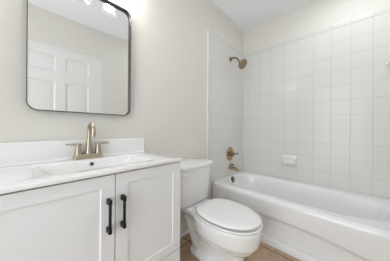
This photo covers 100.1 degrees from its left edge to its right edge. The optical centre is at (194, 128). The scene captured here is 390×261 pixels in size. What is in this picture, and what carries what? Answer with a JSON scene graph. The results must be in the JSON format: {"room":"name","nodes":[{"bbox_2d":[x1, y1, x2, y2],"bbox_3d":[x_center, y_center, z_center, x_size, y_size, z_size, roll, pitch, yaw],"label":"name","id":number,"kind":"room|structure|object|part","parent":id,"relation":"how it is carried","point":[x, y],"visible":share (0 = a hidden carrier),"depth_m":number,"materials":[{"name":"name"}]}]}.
{"room":"bathroom","nodes":[
{"label":"bathroom","id":0,"kind":"room"},
{"bbox_2d":[0,0,243,226],"bbox_3d":[-0.585,-0.224,1.155,0.128,2.480,3.900,0,0,44],"label":"wall","id":1,"kind":"structure","parent":0,"point":[169,37],"depth_m":1.42,"materials":[{"name":"white paint"}]},
{"bbox_2d":[0,137,143,163],"bbox_3d":[-0.659,0.121,0.984,0.020,0.107,0.764,0,0,44],"label":"backsplash","id":2,"kind":"structure","parent":1,"relation":"attached to","point":[10,152],"depth_m":0.87,"materials":[{"name":"white stone"}]},
{"bbox_2d":[26,0,130,115],"bbox_3d":[-0.644,-0.457,0.982,0.037,0.732,0.514,0,0,44],"label":"wall mirror","id":3,"kind":"object","parent":1,"relation":"attached to","point":[78,52],"visible":1,"depth_m":0.95,"materials":[{"name":"grey mirror"}]},
{"bbox_2d":[180,223,188,237],"bbox_3d":[-0.134,0.977,1.537,0.025,0.085,0.767,0,0,44],"label":"baseboard","id":4,"kind":"structure","parent":1,"relation":"attached to","point":[184,230],"depth_m":1.56,"materials":[{"name":"white paint"}]},
{"bbox_2d":[206,29,208,198],"bbox_3d":[0.138,-0.043,1.824,0.012,2.128,0.012,0,0,44],"label":"trim","id":5,"kind":"structure","parent":1,"relation":"attached to","point":[208,29],"depth_m":1.82,"materials":[{"name":"white"}]},
{"bbox_2d":[226,147,238,159],"bbox_3d":[0.494,0.334,2.141,0.076,0.176,0.198,0,0,44],"label":"shower valve","id":6,"kind":"object","parent":1,"relation":"attached to","point":[229,153],"visible":1,"depth_m":2.12,"materials":[{"name":"brown metal"}]},
{"bbox_2d":[228,163,238,171],"bbox_3d":[0.503,0.505,2.116,0.126,0.090,0.056,0,0,44],"label":"tub spout","id":7,"kind":"object","parent":1,"relation":"attached to","point":[230,166],"visible":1,"depth_m":2.11,"materials":[{"name":"brown metal"}]},
{"bbox_2d":[229,57,246,68],"bbox_3d":[0.548,-0.848,2.082,0.223,0.196,0.128,0,0,44],"label":"shower","id":8,"kind":"object","parent":1,"relation":"attached to","point":[243,62],"visible":1,"depth_m":2.04,"materials":[{"name":"brown metal"}]},
{"bbox_2d":[179,233,300,260],"bbox_3d":[0.030,1.060,0.558,1.856,0.080,3.900,0,0,44],"label":"floor","id":9,"kind":"structure","parent":0,"point":[265,252],"depth_m":1.33,"materials":[{"name":"beige stone"}]},
{"bbox_2d":[0,161,180,260],"bbox_3d":[-0.498,0.604,0.841,0.454,0.826,0.777,0,0,44],"label":"vanity cabinet","id":10,"kind":"object","parent":9,"relation":"on","point":[131,215],"visible":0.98,"depth_m":0.67,"materials":[{"name":"white paint"}]},
{"bbox_3d":[-0.495,0.457,0.577,0.018,0.516,0.397,0,0,44],"label":"door","id":11,"kind":"part","parent":10,"relation":"part of","materials":[{"name":"white paint"}]},
{"bbox_2d":[0,137,181,193],"bbox_3d":[-0.502,0.177,0.848,0.435,0.218,0.785,0,0,44],"label":"sink","id":12,"kind":"object","parent":10,"relation":"in","point":[23,165],"visible":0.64,"depth_m":0.81,"materials":[{"name":"white stone"}]},
{"bbox_2d":[66,122,108,159],"bbox_3d":[-0.596,0.069,0.932,0.122,0.209,0.214,0,0,44],"label":"sink faucet","id":13,"kind":"object","parent":12,"relation":"on","point":[91,129],"visible":1,"depth_m":0.94,"materials":[{"name":"beige metal"}]},
{"bbox_3d":[-0.659,0.120,0.921,0.039,0.062,0.039,0,0,44],"label":"handle","id":14,"kind":"part","parent":13,"relation":"part of","materials":[{"name":"beige metal"}]},
{"bbox_3d":[-0.594,0.057,0.932,0.118,0.185,0.040,0,0,44],"label":"spout","id":15,"kind":"part","parent":13,"relation":"part of","materials":[{"name":"beige metal"}]},
{"bbox_3d":[-0.589,0.121,0.995,0.039,0.062,0.039,0,0,44],"label":"handle","id":16,"kind":"part","parent":13,"relation":"part of","materials":[{"name":"beige metal"}]},
{"bbox_3d":[-0.358,0.367,0.682,0.034,0.142,0.015,0,0,44],"label":"door handle","id":17,"kind":"part","parent":10,"relation":"part of","materials":[{"name":"black metal"}]},
{"bbox_3d":[-0.317,0.367,0.725,0.034,0.142,0.015,0,0,44],"label":"door handle","id":18,"kind":"part","parent":10,"relation":"part of","materials":[{"name":"black metal"}]},
{"bbox_3d":[-0.226,0.459,0.859,0.018,0.516,0.376,0,0,44],"label":"door","id":19,"kind":"part","parent":10,"relation":"part of","materials":[{"name":"white paint"}]},
{"bbox_3d":[-0.367,0.822,0.714,0.018,0.202,0.777,0,0,44],"label":"panel","id":20,"kind":"part","parent":10,"relation":"part of","materials":[{"name":"white paint"}]},
{"bbox_2d":[179,158,262,260],"bbox_3d":[0.145,0.660,1.295,0.747,0.722,0.430,0,0,44],"label":"toilet","id":21,"kind":"object","parent":9,"relation":"on","point":[220,229],"visible":0.97,"depth_m":1.20,"materials":[{"name":"white ceramic"}]},
{"bbox_3d":[-0.037,0.497,1.470,0.216,0.322,0.398,0,0,44],"label":"tank","id":22,"kind":"part","parent":21,"relation":"part of","materials":[{"name":"white ceramic"}]},
{"bbox_3d":[-0.033,0.317,1.467,0.249,0.037,0.430,0,0,44],"label":"tank lid","id":23,"kind":"part","parent":21,"relation":"part of","materials":[{"name":"white ceramic"}]},
{"bbox_3d":[0.164,0.841,1.296,0.708,0.361,0.368,0,0,44],"label":"bowl","id":24,"kind":"part","parent":21,"relation":"part of","materials":[{"name":"white ceramic"}]},
{"bbox_3d":[0.248,0.621,1.218,0.471,0.020,0.374,0,0,44],"label":"lid","id":25,"kind":"part","parent":21,"relation":"part of","materials":[{"name":"white plastic"}]},
{"bbox_3d":[0.254,0.649,1.212,0.473,0.012,0.380,0,0,44],"label":"seat","id":26,"kind":"part","parent":21,"relation":"part of","materials":[{"name":"white plastic"}]},
{"bbox_2d":[212,171,389,260],"bbox_3d":[1.035,0.827,1.603,1.605,0.402,0.746,0,0,44],"label":"bathtub","id":27,"kind":"object","parent":9,"relation":"on","point":[326,223],"visible":0.92,"depth_m":1.38,"materials":[{"name":"white ceramic"}]},
{"bbox_2d":[261,233,325,260],"bbox_3d":[0.789,0.996,1.330,1.586,0.060,0.040,0,0,44],"label":"trim","id":28,"kind":"structure","parent":27,"relation":"attached to","point":[282,246],"depth_m":1.34,"materials":[{"name":"white paint"}]},
{"bbox_2d":[210,0,313,30],"bbox_3d":[0.050,-1.510,0.558,1.856,0.100,3.900,0,0,44],"label":"ceiling","id":29,"kind":"structure","parent":0,"point":[247,14],"depth_m":1.99,"materials":[{"name":"white paint"}]},
{"bbox_2d":[243,0,389,198],"bbox_3d":[1.386,-0.210,1.881,1.736,2.480,0.128,0,0,44],"label":"wall","id":30,"kind":"structure","parent":0,"point":[317,77],"depth_m":1.79,"materials":[{"name":"white tile"}]},
{"bbox_2d":[282,155,296,166],"bbox_3d":[1.128,0.392,1.964,0.154,0.130,0.101,0,0,44],"label":"soap dish","id":31,"kind":"object","parent":30,"relation":"attached to","point":[289,160],"visible":1,"depth_m":1.96,"materials":[{"name":"white ceramic"}]},
{"bbox_2d":[282,159,295,165],"bbox_3d":[1.125,0.407,1.963,0.144,0.062,0.095,0,0,44],"label":"tray","id":32,"kind":"object","parent":31,"relation":"on","point":[289,162],"depth_m":1.94,"materials":[{"name":"white ceramic"}]}
]}

